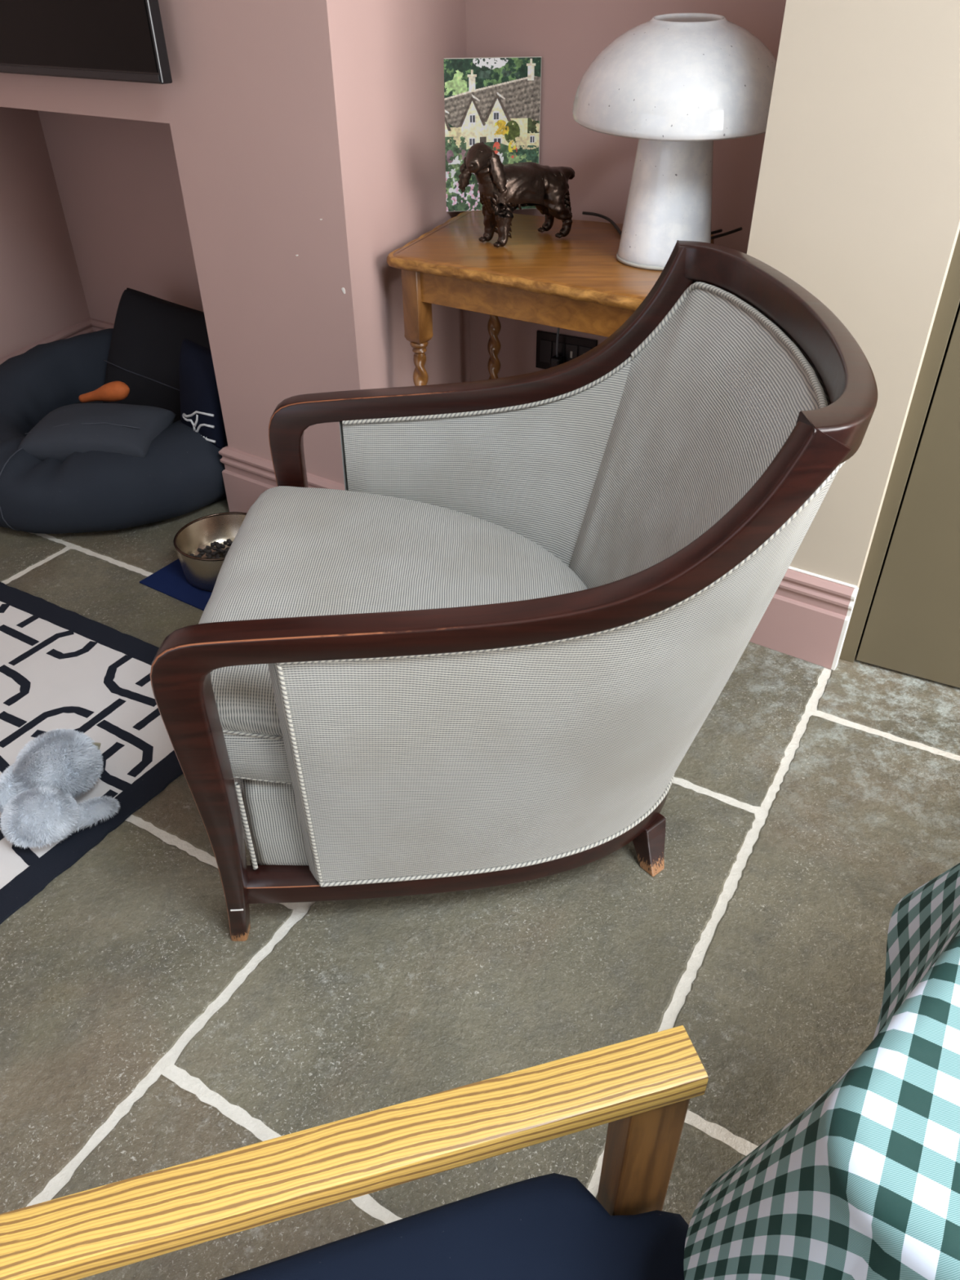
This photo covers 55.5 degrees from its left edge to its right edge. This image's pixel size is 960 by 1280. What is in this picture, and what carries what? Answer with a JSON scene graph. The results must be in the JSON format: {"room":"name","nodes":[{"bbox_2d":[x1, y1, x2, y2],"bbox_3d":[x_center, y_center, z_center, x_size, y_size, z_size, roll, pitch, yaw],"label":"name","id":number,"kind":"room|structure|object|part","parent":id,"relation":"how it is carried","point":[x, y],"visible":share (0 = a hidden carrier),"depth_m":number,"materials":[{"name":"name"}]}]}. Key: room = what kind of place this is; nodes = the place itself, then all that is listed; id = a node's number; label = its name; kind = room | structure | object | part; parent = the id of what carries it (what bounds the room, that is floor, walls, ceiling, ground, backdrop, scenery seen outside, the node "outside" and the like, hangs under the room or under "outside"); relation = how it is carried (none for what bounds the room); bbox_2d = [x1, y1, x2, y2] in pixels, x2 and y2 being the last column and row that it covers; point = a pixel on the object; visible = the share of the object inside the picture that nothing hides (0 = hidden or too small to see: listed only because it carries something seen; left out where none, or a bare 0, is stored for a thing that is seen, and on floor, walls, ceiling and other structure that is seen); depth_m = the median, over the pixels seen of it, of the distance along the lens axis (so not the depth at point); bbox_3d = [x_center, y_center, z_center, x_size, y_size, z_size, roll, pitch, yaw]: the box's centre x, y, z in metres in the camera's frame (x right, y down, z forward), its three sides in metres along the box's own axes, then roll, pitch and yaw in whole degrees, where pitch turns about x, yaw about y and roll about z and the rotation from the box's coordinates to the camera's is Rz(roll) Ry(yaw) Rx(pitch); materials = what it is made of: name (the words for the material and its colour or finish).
{"room":"living room","nodes":[
{"label":"living room","id":0,"kind":"room"},
{"bbox_2d":[0,106,90,357],"bbox_3d":[-1.729,-1.230,2.393,0.080,1.600,1.600,11,38,15],"label":"wall","id":1,"kind":"structure","parent":0,"point":[42,293],"depth_m":3.03,"materials":[{"name":"pink paint"}]},
{"bbox_2d":[37,110,204,324],"bbox_3d":[-0.936,-1.502,2.757,1.250,1.600,0.080,22,41,27],"label":"wall","id":2,"kind":"structure","parent":0,"point":[117,181],"depth_m":2.96,"materials":[{"name":"pink paint"}]},
{"bbox_2d":[0,317,114,364],"bbox_3d":[-1.088,-0.726,2.884,1.060,0.198,1.000,11,38,15],"label":"baseboard","id":3,"kind":"structure","parent":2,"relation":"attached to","point":[90,325],"depth_m":3.26,"materials":[{"name":"pink paint"}]},
{"bbox_2d":[0,0,471,484],"bbox_3d":[-1.154,-1.819,2.389,2.600,2.550,0.698,22,41,27],"label":"wall","id":4,"kind":"structure","parent":0,"point":[308,135],"depth_m":1.97,"materials":[{"name":"pink paint"}]},
{"bbox_2d":[0,0,172,84],"bbox_3d":[-1.085,-1.577,1.938,1.100,0.630,0.065,22,41,27],"label":"television","id":5,"kind":"object","parent":4,"relation":"attached to","point":[110,40],"visible":1,"depth_m":1.91,"materials":[{"name":"black"}]},
{"bbox_2d":[218,445,345,512],"bbox_3d":[-0.466,-0.353,2.364,0.524,0.198,0.040,22,41,27],"label":"baseboard","id":6,"kind":"structure","parent":4,"relation":"attached to","point":[246,476],"depth_m":2.40,"materials":[{"name":"pink paint"}]},
{"bbox_2d":[0,496,959,1279],"bbox_3d":[-0.184,0.717,1.159,6.300,0.120,6.037,22,41,27],"label":"floor","id":7,"kind":"structure","parent":0,"point":[137,1037],"depth_m":1.37,"materials":[{"name":"stone"}]},
{"bbox_2d":[0,582,182,924],"bbox_3d":[-1.647,0.126,1.881,2.106,0.006,1.256,19,40,24],"label":"rug","id":8,"kind":"object","parent":7,"relation":"on","point":[60,668],"visible":0.77,"depth_m":1.85,"materials":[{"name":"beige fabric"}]},
{"bbox_2d":[0,728,120,848],"bbox_3d":[-0.761,0.246,1.603,0.248,0.115,0.219,27,44,32],"label":"plush toy","id":9,"kind":"object","parent":8,"relation":"on","point":[38,807],"visible":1,"depth_m":1.57,"materials":[{"name":"grey fur"}]},
{"bbox_3d":[-0.679,0.302,1.585,0.086,0.036,0.034,-19,40,-24],"label":"arm","id":10,"kind":"part","parent":9,"relation":"part of","materials":[{"name":"grey fur"}]},
{"bbox_2d":[0,328,227,533],"bbox_3d":[-1.082,-0.641,2.674,0.962,0.305,0.957,22,41,27],"label":"dog bed","id":11,"kind":"object","parent":7,"relation":"on","point":[180,473],"visible":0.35,"depth_m":2.39,"materials":[{"name":"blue fabric"}]},
{"bbox_2d":[17,403,176,461],"bbox_3d":[-1.028,-0.556,2.456,0.354,0.122,0.232,3,36,5],"label":"cushion","id":12,"kind":"object","parent":11,"relation":"on","point":[129,429],"visible":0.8,"depth_m":2.38,"materials":[{"name":"fabric"}]},
{"bbox_2d":[78,381,129,402],"bbox_3d":[-1.074,-0.703,2.598,0.168,0.073,0.054,5,36,7],"label":"toy","id":13,"kind":"object","parent":11,"relation":"on","point":[114,391],"visible":1,"depth_m":2.58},
{"bbox_2d":[102,287,210,422],"bbox_3d":[-0.942,-0.832,2.819,0.494,0.411,0.268,18,40,24],"label":"cushion","id":14,"kind":"object","parent":11,"relation":"on","point":[149,331],"visible":0.48,"depth_m":2.74,"materials":[{"name":"black fabric"}]},
{"bbox_2d":[178,337,226,448],"bbox_3d":[-0.741,-0.658,2.445,0.189,0.255,0.105,27,44,32],"label":"cushion","id":15,"kind":"object","parent":11,"relation":"on","point":[201,411],"visible":0.82,"depth_m":2.40,"materials":[{"name":"blue fabric"}]},
{"bbox_2d":[139,558,212,610],"bbox_3d":[-0.580,-0.142,2.239,0.449,0.004,0.280,21,41,27],"label":"mat","id":16,"kind":"object","parent":7,"relation":"on","point":[171,580],"visible":0.21,"depth_m":2.22,"materials":[{"name":"blue fabric"}]},
{"bbox_2d":[173,511,247,591],"bbox_3d":[-0.625,-0.216,2.250,0.235,0.102,0.235,0,36,0],"label":"bowl","id":17,"kind":"object","parent":16,"relation":"on","point":[202,573],"visible":0.48,"depth_m":2.27,"materials":[{"name":"silver metal"}]},
{"bbox_2d":[189,538,232,558],"bbox_3d":[-0.639,-0.206,2.262,0.163,0.025,0.155,0,36,0],"label":"kibble","id":18,"kind":"object","parent":17,"relation":"in","point":[219,546],"visible":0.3,"depth_m":2.28,"materials":[{"name":"grey"}]},
{"bbox_2d":[0,1025,708,1279],"bbox_3d":[-0.077,0.633,0.452,0.645,0.845,0.587,-10,37,-12],"label":"armchair","id":19,"kind":"object","parent":7,"relation":"on","point":[549,1226],"visible":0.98,"depth_m":0.58,"materials":[{"name":"yellow wood"}]},
{"bbox_2d":[218,1173,688,1279],"bbox_3d":[-0.066,0.603,0.458,0.610,0.059,0.548,-10,37,-12],"label":"seat cushion","id":20,"kind":"object","parent":19,"relation":"on","point":[549,1226],"depth_m":0.66,"materials":[{"name":"blue fabric"}]},
{"bbox_3d":[0.119,0.538,0.791,0.043,0.598,0.030,-10,37,-12],"label":"leg","id":21,"kind":"part","parent":19,"relation":"part of","materials":[{"name":"brown wood"}]},
{"bbox_2d":[150,240,877,941],"bbox_3d":[0.021,-0.090,1.443,0.880,0.848,0.779,0,36,0],"label":"armchair","id":22,"kind":"object","parent":7,"relation":"on","point":[495,655],"visible":1,"depth_m":1.28,"materials":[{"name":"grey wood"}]},
{"bbox_2d":[198,485,587,782],"bbox_3d":[-0.107,-0.025,1.491,0.622,0.252,0.640,0,36,0],"label":"seat cushion","id":23,"kind":"object","parent":22,"relation":"on","point":[297,551],"depth_m":1.47,"materials":[{"name":"fabric"}]},
{"bbox_3d":[-0.007,0.178,1.638,0.689,0.053,0.686,0,36,0],"label":"rail","id":24,"kind":"part","parent":22,"relation":"part of","materials":[{"name":"brown wood"}]},
{"bbox_3d":[-0.007,-0.300,1.733,0.759,0.847,0.063,0,36,0],"label":"arm rail","id":25,"kind":"part","parent":22,"relation":"part of","materials":[{"name":"brown wood"}]},
{"bbox_3d":[0.009,-0.283,1.621,0.515,0.404,0.169,0,36,0],"label":"panel","id":26,"kind":"part","parent":22,"relation":"part of","materials":[{"name":"fabric"}]},
{"bbox_3d":[0.097,-0.116,1.424,0.707,0.687,0.754,0,36,0],"label":"panel","id":27,"kind":"part","parent":22,"relation":"part of","materials":[{"name":"fabric"}]},
{"bbox_3d":[0.281,0.332,1.519,0.060,0.073,0.080,-26,43,-31],"label":"leg","id":28,"kind":"part","parent":22,"relation":"part of","materials":[{"name":"brown wood"}]},
{"bbox_3d":[0.388,-0.413,1.206,0.141,0.052,0.779,0,36,0],"label":"crest rail","id":29,"kind":"part","parent":22,"relation":"part of","materials":[{"name":"brown wood"}]},
{"bbox_2d":[386,210,714,386],"bbox_3d":[0.176,-0.562,2.200,0.766,0.720,0.619,16,39,21],"label":"side table","id":30,"kind":"object","parent":7,"relation":"on","point":[576,281],"visible":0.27,"depth_m":1.91,"materials":[{"name":"brown wood"}]},
{"bbox_3d":[-0.137,-0.526,2.174,0.046,0.696,0.046,26,44,32],"label":"leg","id":31,"kind":"part","parent":30,"relation":"part of","materials":[{"name":"brown wood"}]},
{"bbox_2d":[444,56,542,211],"bbox_3d":[0.019,-1.230,2.229,0.255,0.328,0.021,-5,36,-6],"label":"print","id":32,"kind":"object","parent":30,"relation":"on","point":[495,102],"visible":0.59,"depth_m":2.20,"materials":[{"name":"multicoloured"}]},
{"bbox_3d":[0.038,-0.746,2.475,0.046,0.696,0.046,26,44,32],"label":"leg","id":33,"kind":"part","parent":30,"relation":"part of","materials":[{"name":"brown wood"}]},
{"bbox_2d":[457,142,574,247],"bbox_3d":[0.084,-0.979,1.987,0.303,0.204,0.102,-21,41,-25],"label":"statuette","id":34,"kind":"object","parent":30,"relation":"on","point":[503,188],"visible":1,"depth_m":1.96,"materials":[{"name":"brown metal"}]},
{"bbox_2d":[582,211,742,239],"bbox_3d":[0.353,-0.936,2.084,0.415,0.018,0.253,23,42,28],"label":"lamp cord","id":35,"kind":"object","parent":30,"relation":"on","point":[609,220],"visible":0.52,"depth_m":2.08,"materials":[{"name":"black plastic"}]},
{"bbox_2d":[572,13,777,270],"bbox_3d":[0.382,-0.969,1.784,0.407,0.423,0.406,0,36,0],"label":"table lamp","id":36,"kind":"object","parent":30,"relation":"on","point":[677,84],"visible":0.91,"depth_m":1.62,"materials":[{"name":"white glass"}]},
{"bbox_3d":[0.380,-1.068,1.705,0.407,0.160,0.407,-1,40,1],"label":"lamp shade","id":37,"kind":"part","parent":36,"relation":"part of","materials":[{"name":"white ceramic"}]},
{"bbox_3d":[0.822,0.491,0.726,1.084,0.740,0.734,-28,44,-33],"label":"dining table","id":38,"kind":"object","parent":7,"relation":"on","visible":0},
{"bbox_2d":[683,862,959,1279],"bbox_3d":[0.820,0.267,0.564,1.221,0.192,0.900,-27,44,-31],"label":"tablecloth","id":39,"kind":"object","parent":38,"relation":"on","point":[864,1183],"visible":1,"depth_m":0.47,"materials":[{"name":"fabric"}]},
{"bbox_2d":[465,0,786,381],"bbox_3d":[0.339,-1.533,1.977,1.400,2.550,0.100,18,40,23],"label":"wall","id":40,"kind":"structure","parent":0,"point":[568,35],"depth_m":2.15,"materials":[{"name":"pink paint"}]},
{"bbox_2d":[535,330,597,368],"bbox_3d":[0.236,-0.787,2.514,0.180,0.103,0.014,18,40,24],"label":"wall socket","id":41,"kind":"object","parent":40,"relation":"attached to","point":[570,347],"visible":0.61,"depth_m":2.51,"materials":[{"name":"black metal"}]},
{"bbox_2d":[539,339,552,363],"bbox_3d":[0.183,-0.802,2.535,0.036,0.062,0.005,18,40,23],"label":"outlet","id":42,"kind":"object","parent":41,"relation":"attached to","point":[545,345],"depth_m":2.53,"materials":[{"name":"black plastic"}]},
{"bbox_2d":[550,327,564,367],"bbox_3d":[0.211,-0.883,2.428,0.030,0.340,0.034,18,40,23],"label":"charging cable","id":43,"kind":"object","parent":41,"relation":"attached to","point":[556,360],"visible":0.37,"depth_m":2.50,"materials":[{"name":"black plastic"}]},
{"bbox_2d":[552,341,564,363],"bbox_3d":[0.218,-0.791,2.520,0.036,0.062,0.005,18,40,23],"label":"outlet","id":44,"kind":"object","parent":41,"relation":"attached to","point":[561,344],"depth_m":2.51,"materials":[{"name":"black plastic"}]},
{"bbox_2d":[564,343,577,362],"bbox_3d":[0.252,-0.780,2.504,0.036,0.062,0.005,18,40,23],"label":"outlet","id":45,"kind":"object","parent":41,"relation":"attached to","point":[571,349],"depth_m":2.50,"materials":[{"name":"grey plastic"}]},
{"bbox_2d":[578,345,591,355],"bbox_3d":[0.286,-0.769,2.488,0.036,0.062,0.005,18,40,23],"label":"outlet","id":46,"kind":"object","parent":41,"relation":"attached to","point":[583,349],"depth_m":2.47,"materials":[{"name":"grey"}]},
{"bbox_2d":[746,0,959,587],"bbox_3d":[0.840,-1.228,1.551,0.334,2.550,0.800,22,41,27],"label":"wall pillar","id":47,"kind":"structure","parent":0,"point":[857,203],"depth_m":1.50,"materials":[{"name":"beige paint"}]},
{"bbox_2d":[749,568,854,669],"bbox_3d":[0.609,-0.080,1.974,0.351,0.198,0.020,22,41,27],"label":"baseboard","id":48,"kind":"structure","parent":47,"relation":"attached to","point":[804,619],"depth_m":1.92,"materials":[{"name":"pink paint"}]},
{"bbox_2d":[787,565,857,588],"bbox_3d":[0.621,-0.160,1.915,0.334,0.006,0.007,22,41,27],"label":"trim","id":49,"kind":"structure","parent":48,"relation":"attached to","point":[809,573],"depth_m":1.87,"materials":[{"name":"white paint"}]},
{"bbox_2d":[831,587,858,670],"bbox_3d":[0.757,-0.021,1.893,0.007,0.198,0.020,22,41,27],"label":"trim","id":50,"kind":"structure","parent":48,"relation":"attached to","point":[854,595],"depth_m":1.88,"materials":[{"name":"white paint"}]},
{"bbox_3d":[1.986,-0.646,0.738,0.883,2.550,0.541,0,36,0],"label":"wall door","id":51,"kind":"structure","parent":0,"visible":0},
{"bbox_2d":[839,230,959,688],"bbox_3d":[1.165,-0.693,1.194,0.914,2.100,0.139,17,40,23],"label":"door","id":52,"kind":"structure","parent":51,"relation":"attached to","point":[905,616],"depth_m":1.76,"materials":[{"name":"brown paint"}]}
]}

